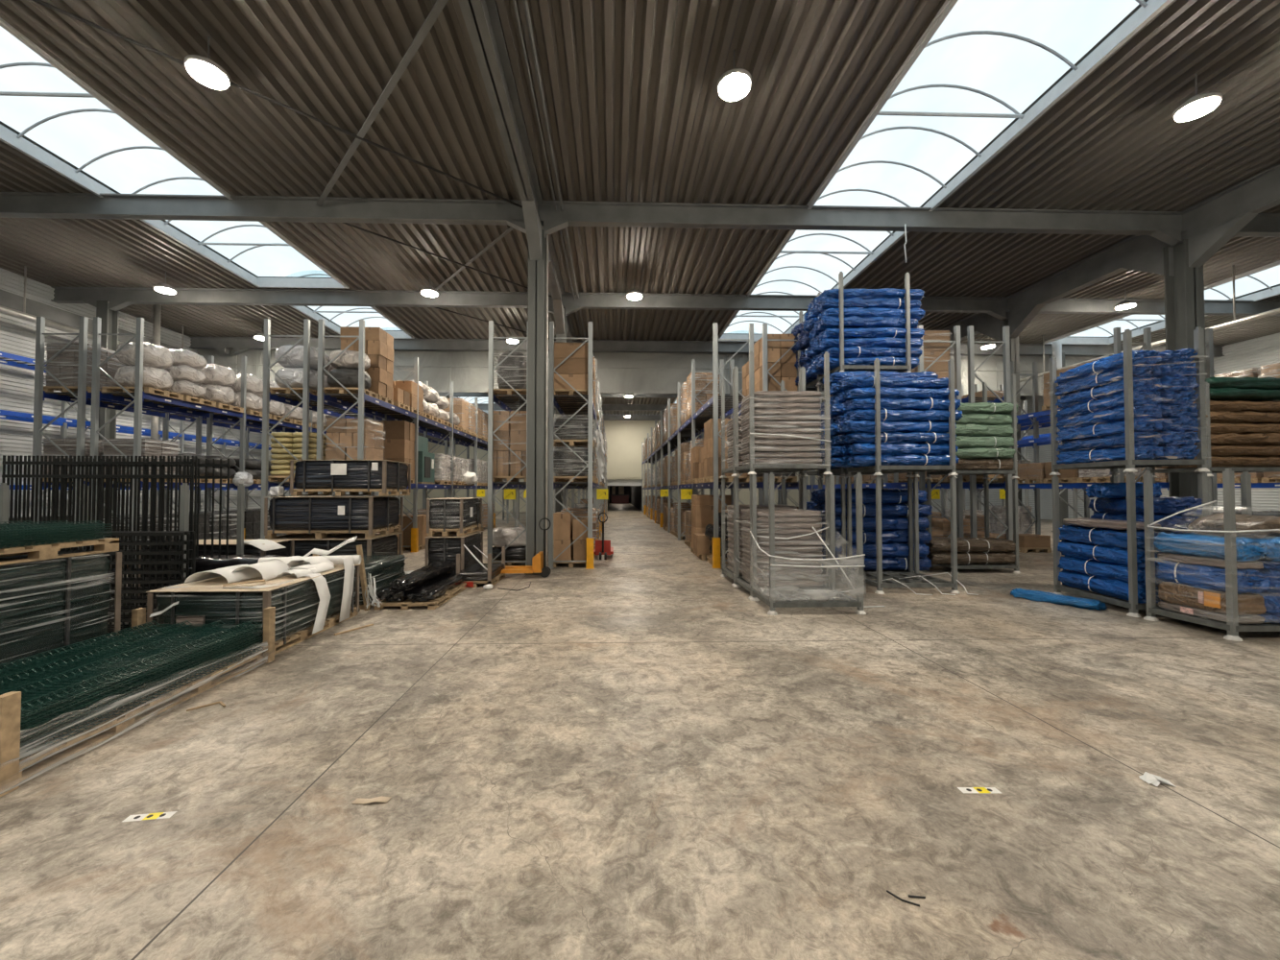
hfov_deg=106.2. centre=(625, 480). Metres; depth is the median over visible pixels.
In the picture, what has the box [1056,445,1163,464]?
bundle
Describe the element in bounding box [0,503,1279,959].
floor
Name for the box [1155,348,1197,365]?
bundle
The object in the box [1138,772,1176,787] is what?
wrapper
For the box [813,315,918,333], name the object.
bundle
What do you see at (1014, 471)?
post stillage
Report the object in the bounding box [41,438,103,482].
load
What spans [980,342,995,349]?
ceiling lamp
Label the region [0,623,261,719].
fence panel
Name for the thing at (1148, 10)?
skylight
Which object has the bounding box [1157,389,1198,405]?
bundle
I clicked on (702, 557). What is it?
pallet
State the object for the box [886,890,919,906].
scrap
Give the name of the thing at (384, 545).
pack
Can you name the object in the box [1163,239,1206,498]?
column
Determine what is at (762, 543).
sack
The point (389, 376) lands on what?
carton
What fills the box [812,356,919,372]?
bundle
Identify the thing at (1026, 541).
carton
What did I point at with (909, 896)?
scrap
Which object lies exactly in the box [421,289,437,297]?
diffuser
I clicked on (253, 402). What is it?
bale
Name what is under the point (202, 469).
sack
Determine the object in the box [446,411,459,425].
bale
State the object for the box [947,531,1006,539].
load
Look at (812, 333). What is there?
bundle
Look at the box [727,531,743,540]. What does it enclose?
sack
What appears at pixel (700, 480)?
pallet
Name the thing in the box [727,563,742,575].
sack
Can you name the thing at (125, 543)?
fence panel
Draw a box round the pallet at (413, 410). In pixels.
[377,407,423,416]
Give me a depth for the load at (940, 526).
12.57 m
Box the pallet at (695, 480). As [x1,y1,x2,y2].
[690,478,698,483]
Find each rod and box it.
[31,0,522,208]
[341,222,552,297]
[434,307,555,340]
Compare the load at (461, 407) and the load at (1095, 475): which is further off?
the load at (461, 407)
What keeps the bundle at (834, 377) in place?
on the bundle at (833, 386)
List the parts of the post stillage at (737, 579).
post, post, frame, post, post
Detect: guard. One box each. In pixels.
[410,528,418,552]
[585,537,594,568]
[600,516,602,532]
[650,507,652,519]
[659,512,663,527]
[711,537,721,568]
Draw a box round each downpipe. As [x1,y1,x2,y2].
[148,304,161,514]
[1051,339,1062,368]
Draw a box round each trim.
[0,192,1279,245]
[0,289,202,356]
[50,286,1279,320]
[189,337,1225,357]
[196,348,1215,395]
[437,392,1027,399]
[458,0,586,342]
[471,403,741,410]
[603,414,730,420]
[607,479,641,485]
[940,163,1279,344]
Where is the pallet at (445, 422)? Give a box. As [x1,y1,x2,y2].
[441,419,452,427]
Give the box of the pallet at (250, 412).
[219,410,271,418]
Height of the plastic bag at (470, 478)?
0.555 m
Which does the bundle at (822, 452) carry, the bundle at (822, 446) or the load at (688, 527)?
the bundle at (822, 446)
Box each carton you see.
[339,326,359,340]
[340,339,354,350]
[354,339,367,354]
[364,327,386,343]
[366,354,386,370]
[367,340,386,358]
[367,367,386,385]
[368,381,386,397]
[373,420,410,439]
[383,438,410,458]
[383,458,410,478]
[386,332,393,348]
[386,345,393,362]
[386,359,393,374]
[386,371,392,387]
[386,385,393,400]
[393,387,403,403]
[395,380,417,396]
[395,533,402,552]
[402,515,422,531]
[403,390,410,406]
[403,514,426,530]
[403,530,422,546]
[409,393,417,409]
[409,422,414,441]
[410,440,414,459]
[410,458,414,479]
[418,385,423,399]
[418,397,423,411]
[422,529,427,544]
[553,511,573,539]
[553,537,573,560]
[554,342,588,358]
[554,358,588,374]
[554,373,588,389]
[572,517,587,539]
[573,539,586,560]
[690,447,693,463]
[690,463,693,479]
[691,494,731,506]
[691,505,727,528]
[691,526,726,548]
[693,446,702,462]
[693,462,699,478]
[693,533,712,555]
[699,448,700,463]
[699,462,700,478]
[700,446,703,462]
[700,461,703,478]
[703,421,707,440]
[703,439,706,458]
[703,458,706,477]
[706,437,728,458]
[706,457,729,476]
[707,418,729,438]
[729,473,749,476]
[742,363,746,379]
[742,377,747,391]
[746,361,754,376]
[746,373,754,388]
[753,339,759,358]
[753,353,759,371]
[754,367,759,385]
[754,382,759,391]
[759,334,780,352]
[759,348,780,366]
[759,362,780,381]
[759,377,780,390]
[779,348,796,362]
[780,334,795,348]
[780,362,796,377]
[780,377,796,391]
[1005,533,1050,548]
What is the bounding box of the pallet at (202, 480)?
[200,478,233,483]
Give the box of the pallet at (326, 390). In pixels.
[323,387,378,399]
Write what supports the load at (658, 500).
on the floor
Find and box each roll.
[274,344,330,371]
[274,367,330,390]
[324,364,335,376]
[327,368,371,389]
[329,349,370,369]
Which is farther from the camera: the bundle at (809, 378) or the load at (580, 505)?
the load at (580, 505)
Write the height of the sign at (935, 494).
0.300 m
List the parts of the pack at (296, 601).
lid, foam strip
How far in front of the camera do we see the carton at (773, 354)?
11.58 m
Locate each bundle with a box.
[377,572,447,602]
[389,560,455,589]
[406,570,465,603]
[791,323,802,337]
[791,340,807,354]
[793,334,800,342]
[794,360,801,370]
[795,376,816,386]
[796,349,805,361]
[797,335,810,348]
[797,371,817,383]
[798,353,812,365]
[799,330,810,338]
[799,361,811,371]
[802,316,818,332]
[803,308,818,320]
[804,344,821,357]
[806,365,862,375]
[806,501,818,510]
[807,296,819,311]
[808,328,819,339]
[809,335,820,345]
[810,354,820,365]
[810,488,901,503]
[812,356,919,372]
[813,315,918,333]
[813,503,825,516]
[814,297,921,314]
[815,337,923,351]
[817,288,925,302]
[818,307,925,320]
[818,327,924,339]
[818,440,824,450]
[819,450,824,459]
[820,346,922,358]
[821,400,830,411]
[821,417,831,428]
[821,458,846,469]
[821,516,929,531]
[821,529,825,541]
[821,541,929,557]
[821,555,825,566]
[822,371,938,385]
[822,423,841,435]
[823,403,845,416]
[823,456,860,467]
[823,487,927,504]
[824,530,932,544]
[829,383,840,395]
[829,391,845,405]
[829,414,845,424]
[829,434,845,446]
[830,444,845,457]
[834,503,932,517]
[835,376,948,391]
[835,556,932,571]
[836,419,956,434]
[838,432,957,444]
[840,386,959,400]
[841,442,958,455]
[841,454,959,466]
[842,397,960,411]
[843,408,962,421]
[924,537,1015,553]
[926,551,1015,564]
[931,536,1000,539]
[948,458,1019,470]
[955,412,1017,425]
[955,423,1017,436]
[955,435,1017,448]
[955,447,1015,459]
[956,402,1018,414]
[1010,587,1107,610]
[1054,349,1161,384]
[1055,363,1161,395]
[1055,377,1162,408]
[1055,390,1162,419]
[1056,403,1162,429]
[1056,416,1163,441]
[1056,431,1163,453]
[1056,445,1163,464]
[1057,539,1162,567]
[1057,555,1162,585]
[1058,525,1158,550]
[1058,569,1162,603]
[1062,517,1160,530]
[1085,482,1162,498]
[1087,496,1203,516]
[1089,511,1198,533]
[1152,444,1200,459]
[1152,465,1187,468]
[1153,531,1268,561]
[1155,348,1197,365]
[1155,415,1198,432]
[1155,559,1270,594]
[1156,361,1197,378]
[1156,375,1199,391]
[1156,402,1198,419]
[1156,430,1200,446]
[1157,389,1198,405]
[1174,456,1279,467]
[1187,513,1279,538]
[1190,531,1279,561]
[1192,376,1279,390]
[1192,400,1279,411]
[1193,423,1279,434]
[1194,386,1279,401]
[1194,433,1279,445]
[1195,444,1279,456]
[1195,509,1279,517]
[1206,410,1279,423]
[1252,568,1279,594]
[1255,613,1279,624]
[1256,559,1279,569]
[1258,592,1279,616]
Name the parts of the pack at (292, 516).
lid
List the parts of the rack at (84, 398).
post, upright frame, post, post, upright frame, post, post, upright frame, post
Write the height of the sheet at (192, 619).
0.220 m
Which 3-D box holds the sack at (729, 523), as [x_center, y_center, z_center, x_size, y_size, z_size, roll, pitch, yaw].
[2.693,0.892,9.627,1.214,0.126,0.934,0,-1,-2]
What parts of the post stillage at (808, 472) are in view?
frame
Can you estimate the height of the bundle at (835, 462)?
0.235 m
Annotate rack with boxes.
[0,351,291,514]
[32,316,327,550]
[90,316,412,558]
[260,318,469,539]
[315,319,526,547]
[486,320,569,565]
[548,321,606,568]
[641,323,754,561]
[695,323,800,508]
[768,325,963,537]
[768,325,1014,564]
[805,327,1154,534]
[931,328,1217,541]
[1020,400,1279,519]
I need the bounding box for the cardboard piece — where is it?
[225,581,265,587]
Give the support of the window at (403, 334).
attached to the ceiling
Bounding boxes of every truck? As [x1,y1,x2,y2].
[501,517,551,578]
[593,512,613,559]
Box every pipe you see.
[0,265,183,349]
[1019,265,1279,382]
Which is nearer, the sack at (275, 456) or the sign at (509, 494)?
the sack at (275, 456)
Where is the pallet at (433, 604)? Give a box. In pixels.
[373,582,468,609]
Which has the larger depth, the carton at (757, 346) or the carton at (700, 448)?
the carton at (700, 448)
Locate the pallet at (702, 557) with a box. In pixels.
[697,555,712,560]
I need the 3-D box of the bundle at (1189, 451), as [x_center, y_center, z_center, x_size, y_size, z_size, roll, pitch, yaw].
[8.046,-0.396,7.559,0.521,0.240,1.569,0,-1,6]
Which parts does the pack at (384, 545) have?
lid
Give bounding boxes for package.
[189,554,284,576]
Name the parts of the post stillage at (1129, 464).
post, post, post, frame, post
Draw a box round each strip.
[186,700,225,711]
[222,579,265,587]
[303,536,357,556]
[334,624,373,635]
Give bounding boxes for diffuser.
[154,287,175,294]
[186,60,228,89]
[254,336,264,340]
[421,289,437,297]
[507,338,518,343]
[627,292,641,300]
[719,73,749,100]
[981,344,994,349]
[1115,303,1135,310]
[1175,96,1219,121]
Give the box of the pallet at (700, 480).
[698,477,733,483]
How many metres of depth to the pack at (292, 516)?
8.50 m
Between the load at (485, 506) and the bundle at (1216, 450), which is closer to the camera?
the bundle at (1216, 450)
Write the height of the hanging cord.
0.862 m
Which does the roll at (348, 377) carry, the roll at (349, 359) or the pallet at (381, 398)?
the roll at (349, 359)
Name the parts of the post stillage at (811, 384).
post, frame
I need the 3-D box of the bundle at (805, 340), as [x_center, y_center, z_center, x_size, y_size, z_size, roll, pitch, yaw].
[4.955,-3.198,11.052,1.905,0.256,0.544,0,-1,0]
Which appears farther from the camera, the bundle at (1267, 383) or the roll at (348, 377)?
the roll at (348, 377)
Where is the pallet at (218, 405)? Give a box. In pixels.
[184,402,243,412]
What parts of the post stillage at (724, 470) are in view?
post, post, frame, post, post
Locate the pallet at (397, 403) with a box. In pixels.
[363,401,410,410]
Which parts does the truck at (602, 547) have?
handle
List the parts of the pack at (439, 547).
lid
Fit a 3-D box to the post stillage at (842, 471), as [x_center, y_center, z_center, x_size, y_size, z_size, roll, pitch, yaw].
[4.999,-1.084,10.155,1.510,2.070,1.180,0,-1,-2]
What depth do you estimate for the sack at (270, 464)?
15.21 m
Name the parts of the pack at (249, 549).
lid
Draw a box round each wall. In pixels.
[0,267,404,517]
[403,420,913,511]
[607,479,641,510]
[931,332,1279,519]
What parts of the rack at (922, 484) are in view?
post, post, post, post, post, upright frame, post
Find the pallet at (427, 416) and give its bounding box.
[390,410,431,419]
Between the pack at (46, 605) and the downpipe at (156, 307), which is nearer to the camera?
the pack at (46, 605)
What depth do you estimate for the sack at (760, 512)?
8.09 m
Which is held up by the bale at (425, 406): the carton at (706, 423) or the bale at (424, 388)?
the bale at (424, 388)
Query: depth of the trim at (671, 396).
30.60 m
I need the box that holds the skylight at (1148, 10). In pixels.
[717,0,1173,341]
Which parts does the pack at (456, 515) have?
lid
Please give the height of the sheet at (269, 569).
0.195 m
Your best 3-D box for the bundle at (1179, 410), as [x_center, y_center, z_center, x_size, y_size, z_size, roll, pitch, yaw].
[8.049,-0.991,7.583,0.522,0.240,1.553,0,-1,6]
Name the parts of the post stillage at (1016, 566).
post, frame, post, post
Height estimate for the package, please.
0.835 m
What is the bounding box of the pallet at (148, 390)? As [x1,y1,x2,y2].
[101,386,183,400]
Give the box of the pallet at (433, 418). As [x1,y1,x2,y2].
[409,415,442,423]
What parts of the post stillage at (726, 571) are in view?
post, frame, post, post, post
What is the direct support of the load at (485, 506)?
on the floor
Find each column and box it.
[96,300,119,517]
[524,229,546,574]
[555,313,566,512]
[1003,320,1021,506]
[1049,352,1068,531]
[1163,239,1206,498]
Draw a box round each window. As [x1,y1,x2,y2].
[289,273,414,338]
[449,396,487,413]
[1044,260,1279,344]
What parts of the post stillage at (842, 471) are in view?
post, frame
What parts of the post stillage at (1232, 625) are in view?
post, frame, post, post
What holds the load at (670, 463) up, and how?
on the rack at (693, 427)
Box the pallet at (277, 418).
[270,414,292,423]
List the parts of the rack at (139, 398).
post, upright frame, post, post, upright frame, post, post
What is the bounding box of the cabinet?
[417,435,434,483]
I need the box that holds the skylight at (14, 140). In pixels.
[0,17,349,289]
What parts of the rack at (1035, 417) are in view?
post, post, post, post, upright frame, post, post, upright frame, post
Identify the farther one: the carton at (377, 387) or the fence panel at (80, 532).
the carton at (377, 387)
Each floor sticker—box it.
[121,811,176,822]
[957,787,1001,793]
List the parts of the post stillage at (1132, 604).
post, frame, post, post, post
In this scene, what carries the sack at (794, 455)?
on the sack at (757, 460)
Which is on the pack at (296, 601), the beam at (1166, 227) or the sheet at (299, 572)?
the sheet at (299, 572)
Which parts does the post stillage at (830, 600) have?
post, post, frame, post, post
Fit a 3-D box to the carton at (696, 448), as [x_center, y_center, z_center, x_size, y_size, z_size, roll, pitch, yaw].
[2.168,-0.717,13.573,0.478,0.442,0.378,0,-1,-2]
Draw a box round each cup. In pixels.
[749,597,759,601]
[767,610,777,615]
[854,609,866,614]
[874,590,884,594]
[1049,472,1061,475]
[1108,471,1119,475]
[1123,468,1137,472]
[1126,612,1140,617]
[1143,615,1159,621]
[1194,467,1209,471]
[1223,634,1242,641]
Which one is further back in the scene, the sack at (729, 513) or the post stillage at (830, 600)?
the sack at (729, 513)
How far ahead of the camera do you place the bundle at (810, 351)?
10.31 m
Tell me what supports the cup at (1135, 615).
on the post stillage at (1132, 604)
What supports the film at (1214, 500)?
attached to the post stillage at (1232, 625)
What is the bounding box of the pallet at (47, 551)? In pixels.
[0,537,119,565]
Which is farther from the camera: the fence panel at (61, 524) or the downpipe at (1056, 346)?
the downpipe at (1056, 346)
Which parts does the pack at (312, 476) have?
lid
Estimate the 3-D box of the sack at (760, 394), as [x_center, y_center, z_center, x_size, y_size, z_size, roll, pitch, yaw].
[2.746,-1.458,8.573,1.214,0.111,0.930,0,-1,-2]
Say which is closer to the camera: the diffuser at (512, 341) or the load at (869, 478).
the load at (869, 478)
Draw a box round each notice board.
[611,486,615,494]
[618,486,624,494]
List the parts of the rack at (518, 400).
post, upright frame, post, post, post, post, post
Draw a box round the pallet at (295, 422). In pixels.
[285,419,311,427]
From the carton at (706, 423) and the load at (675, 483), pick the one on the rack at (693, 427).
the load at (675, 483)
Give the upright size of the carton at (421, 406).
0.372 m
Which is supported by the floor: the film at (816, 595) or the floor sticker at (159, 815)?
the floor sticker at (159, 815)
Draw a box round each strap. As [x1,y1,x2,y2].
[149,601,179,617]
[863,605,884,607]
[882,578,932,595]
[898,575,955,595]
[918,572,978,595]
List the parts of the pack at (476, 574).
corner post, corner post, corner post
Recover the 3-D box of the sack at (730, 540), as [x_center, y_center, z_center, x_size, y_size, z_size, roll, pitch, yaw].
[2.710,1.224,9.630,1.214,0.124,0.931,0,-1,-2]
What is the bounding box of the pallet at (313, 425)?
[286,424,326,430]
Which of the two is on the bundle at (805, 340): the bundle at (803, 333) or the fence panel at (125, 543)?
the bundle at (803, 333)
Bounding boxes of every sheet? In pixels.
[175,616,205,635]
[184,565,262,583]
[232,559,289,580]
[243,538,285,551]
[258,555,361,622]
[268,555,304,564]
[275,568,317,578]
[286,555,334,568]
[287,562,334,573]
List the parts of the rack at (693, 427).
post, post, post, post, post, post, post, post, upright frame, post, post, upright frame, post, post, upright frame, post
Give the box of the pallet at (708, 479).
[703,476,749,483]
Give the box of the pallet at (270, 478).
[267,476,294,482]
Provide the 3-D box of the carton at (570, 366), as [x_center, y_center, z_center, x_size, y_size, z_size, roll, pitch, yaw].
[-1.309,-2.696,11.565,0.938,0.372,0.418,0,-1,-2]
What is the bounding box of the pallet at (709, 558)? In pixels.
[706,555,727,565]
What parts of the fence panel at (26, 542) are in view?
fence panel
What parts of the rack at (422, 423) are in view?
post, upright frame, post, upright frame, post, post, upright frame, post, post, upright frame, post, post, post, post, post, post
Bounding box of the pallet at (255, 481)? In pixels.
[230,479,261,483]
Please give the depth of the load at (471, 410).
19.72 m
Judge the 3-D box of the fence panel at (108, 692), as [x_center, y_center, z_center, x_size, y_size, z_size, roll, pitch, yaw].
[-4.394,1.559,3.944,1.246,0.045,2.155,0,-1,-2]
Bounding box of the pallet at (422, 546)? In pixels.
[402,544,425,551]
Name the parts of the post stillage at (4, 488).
post, post, frame, post, post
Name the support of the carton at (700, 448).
on the carton at (700, 463)
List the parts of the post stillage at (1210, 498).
post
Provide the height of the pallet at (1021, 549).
0.140 m
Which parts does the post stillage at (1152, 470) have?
post, frame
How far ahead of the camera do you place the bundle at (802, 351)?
11.31 m
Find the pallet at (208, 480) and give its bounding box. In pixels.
[166,479,212,483]
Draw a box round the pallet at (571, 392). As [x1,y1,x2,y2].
[554,388,593,401]
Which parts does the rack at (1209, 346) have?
post, post, post, upright frame, post, post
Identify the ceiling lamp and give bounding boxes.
[153,271,176,294]
[184,35,231,89]
[253,325,264,340]
[420,274,438,297]
[506,336,519,343]
[626,278,642,300]
[716,48,751,100]
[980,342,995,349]
[1114,289,1136,310]
[1171,73,1222,121]
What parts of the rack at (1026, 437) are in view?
post, post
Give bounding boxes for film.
[364,574,381,608]
[483,584,493,589]
[593,425,607,483]
[722,397,831,465]
[723,509,829,587]
[749,526,866,599]
[1147,500,1279,532]
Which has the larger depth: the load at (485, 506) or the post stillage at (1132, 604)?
the load at (485, 506)
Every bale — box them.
[114,365,173,390]
[115,341,173,368]
[163,364,206,384]
[165,380,206,398]
[168,348,206,369]
[196,384,236,405]
[198,363,236,386]
[228,373,263,395]
[228,391,262,411]
[258,381,280,398]
[259,399,286,415]
[280,403,302,420]
[300,410,325,424]
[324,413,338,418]
[400,380,428,397]
[422,399,428,411]
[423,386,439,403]
[424,402,438,416]
[435,396,449,409]
[435,409,449,421]
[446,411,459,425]
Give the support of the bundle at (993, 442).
on the bundle at (962, 452)
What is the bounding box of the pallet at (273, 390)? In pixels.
[269,387,317,395]
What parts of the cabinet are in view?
door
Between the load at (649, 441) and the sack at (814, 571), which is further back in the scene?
the load at (649, 441)
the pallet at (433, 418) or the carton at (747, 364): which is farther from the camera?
the pallet at (433, 418)
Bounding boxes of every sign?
[476,489,484,496]
[504,488,515,499]
[596,488,607,499]
[660,489,668,496]
[680,489,692,499]
[931,489,940,499]
[999,489,1005,499]
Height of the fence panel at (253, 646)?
0.045 m
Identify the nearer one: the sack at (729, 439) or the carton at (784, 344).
the sack at (729, 439)
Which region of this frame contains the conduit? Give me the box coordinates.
[545,234,548,566]
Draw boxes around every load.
[8,516,47,524]
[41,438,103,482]
[42,514,72,549]
[43,343,124,396]
[100,438,180,483]
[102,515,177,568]
[147,513,209,539]
[193,511,237,539]
[216,509,261,539]
[252,508,286,539]
[325,418,385,459]
[417,508,438,538]
[418,453,452,484]
[442,398,470,434]
[452,456,461,484]
[460,458,469,485]
[467,458,483,485]
[468,403,477,436]
[473,460,487,485]
[477,408,483,439]
[482,504,494,528]
[483,411,487,441]
[487,350,526,394]
[492,410,526,482]
[492,527,526,565]
[553,414,594,448]
[553,445,594,483]
[558,355,593,408]
[558,437,595,483]
[560,507,598,555]
[564,357,597,413]
[565,438,598,483]
[566,388,599,420]
[574,503,602,536]
[579,499,593,504]
[597,508,601,540]
[644,470,647,487]
[647,501,650,517]
[648,436,651,457]
[648,468,651,487]
[650,495,660,507]
[652,470,653,486]
[653,496,668,521]
[655,422,658,449]
[655,499,673,524]
[657,419,660,446]
[657,459,664,483]
[658,460,664,486]
[662,414,664,443]
[662,462,664,486]
[662,504,675,527]
[663,409,666,441]
[663,506,675,531]
[664,456,673,485]
[665,403,677,440]
[667,462,672,485]
[669,404,676,435]
[669,507,675,534]
[671,456,675,485]
[673,448,677,485]
[673,502,691,536]
[674,450,677,484]
[676,396,681,430]
[676,511,685,539]
[679,382,686,426]
[679,442,690,484]
[684,510,691,546]
[685,371,712,421]
[685,454,690,484]
[686,373,720,420]
[689,438,703,483]
[755,472,796,482]
[862,474,876,483]
[882,471,918,483]
[904,330,952,378]
[925,471,945,482]
[925,517,970,537]
[931,512,941,516]
[943,474,1005,482]
[944,509,982,518]
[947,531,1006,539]
[963,390,1003,401]
[965,515,984,531]
[989,506,1033,534]
[993,459,1030,483]
[1016,462,1067,483]
[1041,366,1076,410]
[1042,461,1103,483]
[1076,467,1143,483]
[1140,467,1168,483]
[1214,367,1260,377]
[1216,472,1276,483]
[1257,362,1279,378]
[1261,471,1279,483]
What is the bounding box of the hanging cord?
[903,224,906,263]
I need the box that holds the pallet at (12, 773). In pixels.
[0,606,275,796]
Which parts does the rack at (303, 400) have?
post, upright frame, post, post, post, post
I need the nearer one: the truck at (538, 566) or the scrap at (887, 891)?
the scrap at (887, 891)
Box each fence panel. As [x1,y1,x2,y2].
[0,520,112,531]
[0,522,111,534]
[0,528,111,540]
[0,531,110,545]
[0,620,262,717]
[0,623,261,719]
[0,625,263,724]
[0,627,262,726]
[0,629,263,731]
[0,632,261,733]
[1,455,194,605]
[6,456,197,605]
[15,634,263,741]
[19,642,260,752]
[19,645,262,756]
[19,649,262,760]
[20,632,263,737]
[20,638,263,746]
[20,641,263,749]
[53,458,229,596]
[57,531,184,633]
[57,531,190,627]
[62,531,194,626]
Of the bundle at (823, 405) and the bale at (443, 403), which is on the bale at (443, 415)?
the bale at (443, 403)
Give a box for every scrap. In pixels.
[351,796,391,804]
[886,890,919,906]
[908,894,925,898]
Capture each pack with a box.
[0,552,121,670]
[138,539,294,596]
[145,564,359,654]
[264,496,403,538]
[267,532,402,556]
[289,459,410,496]
[313,544,407,610]
[424,531,483,574]
[426,497,482,535]
[456,544,505,587]
[1158,581,1266,615]
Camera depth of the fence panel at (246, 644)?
3.69 m
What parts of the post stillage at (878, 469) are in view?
post, frame, post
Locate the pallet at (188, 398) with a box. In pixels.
[169,395,216,407]
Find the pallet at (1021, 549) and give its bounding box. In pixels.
[1018,547,1051,553]
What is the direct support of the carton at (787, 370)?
on the carton at (789, 382)
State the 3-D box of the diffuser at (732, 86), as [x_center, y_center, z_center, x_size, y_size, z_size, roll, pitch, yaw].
[1.561,-5.655,6.921,0.440,0.030,0.440,0,-1,-2]
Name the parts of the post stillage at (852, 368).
post, post, frame, post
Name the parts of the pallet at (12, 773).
corner post, corner post, corner post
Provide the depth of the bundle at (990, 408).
10.53 m
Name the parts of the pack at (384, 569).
corner post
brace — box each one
[315,0,448,206]
[434,226,513,289]
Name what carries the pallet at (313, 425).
on the rack at (139, 398)
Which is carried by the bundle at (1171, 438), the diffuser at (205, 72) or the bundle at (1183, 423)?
the bundle at (1183, 423)
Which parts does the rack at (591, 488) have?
post, post, upright frame, post, upright frame, post, post, post, post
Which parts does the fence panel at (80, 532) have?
fence panel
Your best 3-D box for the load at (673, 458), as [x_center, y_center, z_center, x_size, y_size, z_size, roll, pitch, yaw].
[2.321,-0.402,20.015,0.828,1.276,0.970,0,-1,-2]
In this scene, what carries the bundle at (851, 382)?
on the bundle at (857, 393)
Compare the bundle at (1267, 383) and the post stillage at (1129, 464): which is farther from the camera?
the bundle at (1267, 383)
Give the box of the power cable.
[497,581,531,590]
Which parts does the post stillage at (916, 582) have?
post, post, frame, post, post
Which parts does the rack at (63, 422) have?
post, upright frame, post, upright frame, post, post, upright frame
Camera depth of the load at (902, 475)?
14.71 m
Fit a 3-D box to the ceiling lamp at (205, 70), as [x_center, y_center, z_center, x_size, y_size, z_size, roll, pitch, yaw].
[-5.846,-5.930,6.720,0.500,0.570,0.500,0,-1,-2]
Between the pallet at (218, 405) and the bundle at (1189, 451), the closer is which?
the bundle at (1189, 451)
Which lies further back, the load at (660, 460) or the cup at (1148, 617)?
the load at (660, 460)
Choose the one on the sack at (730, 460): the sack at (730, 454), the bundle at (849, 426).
the sack at (730, 454)
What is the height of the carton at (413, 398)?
0.372 m
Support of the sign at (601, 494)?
attached to the rack at (591, 488)
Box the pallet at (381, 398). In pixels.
[355,394,393,405]
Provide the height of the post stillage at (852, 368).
2.070 m
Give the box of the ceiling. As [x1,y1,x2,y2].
[0,0,1279,414]
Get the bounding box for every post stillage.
[0,483,244,614]
[719,367,801,478]
[720,476,802,586]
[732,351,832,476]
[733,474,829,599]
[749,472,866,615]
[798,295,823,390]
[806,386,869,479]
[816,271,911,386]
[817,385,912,478]
[818,477,913,581]
[845,358,958,477]
[845,475,959,594]
[924,373,1018,479]
[926,478,1020,574]
[1049,326,1209,475]
[1051,471,1209,619]
[1142,468,1279,641]
[1148,382,1279,478]
[1152,476,1212,515]
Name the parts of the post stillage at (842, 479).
post, post, frame, post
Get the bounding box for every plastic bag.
[232,471,253,486]
[463,471,478,484]
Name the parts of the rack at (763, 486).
post, post, post, upright frame, post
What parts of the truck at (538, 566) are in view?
handle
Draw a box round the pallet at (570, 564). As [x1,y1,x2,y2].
[553,556,586,567]
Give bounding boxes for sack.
[177,453,206,463]
[177,466,205,476]
[202,455,236,467]
[203,466,236,478]
[229,458,261,469]
[232,468,261,479]
[259,459,279,470]
[260,469,277,480]
[269,486,284,495]
[270,432,295,438]
[270,437,296,443]
[270,443,296,449]
[270,448,295,454]
[270,454,295,459]
[270,458,295,465]
[270,464,294,470]
[270,470,294,476]
[292,432,326,440]
[292,437,326,445]
[292,443,325,450]
[292,448,325,456]
[292,454,325,459]
[704,524,726,540]
[709,539,728,557]
[718,511,727,525]
[725,421,742,431]
[726,427,742,436]
[726,433,743,442]
[726,456,743,463]
[726,505,796,511]
[726,515,743,523]
[726,521,743,529]
[726,526,742,534]
[726,553,742,563]
[726,558,742,569]
[727,415,742,426]
[727,438,742,447]
[727,444,741,453]
[727,450,743,458]
[727,461,742,468]
[727,510,743,517]
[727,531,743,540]
[727,537,742,546]
[727,542,743,552]
[727,548,743,557]
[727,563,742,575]
[740,396,821,410]
[740,445,820,455]
[741,403,821,415]
[741,409,821,421]
[741,414,821,427]
[741,421,821,433]
[741,427,821,437]
[741,434,821,443]
[741,439,821,449]
[741,452,821,460]
[741,508,821,516]
[741,514,821,523]
[741,520,821,529]
[741,525,821,534]
[741,531,821,540]
[741,557,821,569]
[741,563,821,575]
[741,568,821,580]
[742,390,821,404]
[742,458,821,465]
[742,536,821,546]
[742,541,822,552]
[742,547,822,557]
[742,552,822,563]
[742,574,822,586]
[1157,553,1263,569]
[1158,601,1265,624]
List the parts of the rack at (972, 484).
post, post, post, upright frame, post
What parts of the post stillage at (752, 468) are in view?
post, post, frame, post, post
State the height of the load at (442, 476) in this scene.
1.084 m
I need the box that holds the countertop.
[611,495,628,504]
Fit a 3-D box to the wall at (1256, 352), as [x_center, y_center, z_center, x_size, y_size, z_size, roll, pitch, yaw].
[26.586,-1.901,18.295,0.230,8.200,47.000,0,-1,-2]
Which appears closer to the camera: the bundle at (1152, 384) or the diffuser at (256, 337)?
the bundle at (1152, 384)
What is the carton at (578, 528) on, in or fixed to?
on the carton at (579, 545)
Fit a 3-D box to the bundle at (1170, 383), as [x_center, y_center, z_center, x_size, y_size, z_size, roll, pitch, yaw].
[8.042,-1.383,7.586,0.533,0.243,1.558,0,-1,6]
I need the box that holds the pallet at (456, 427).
[453,424,461,431]

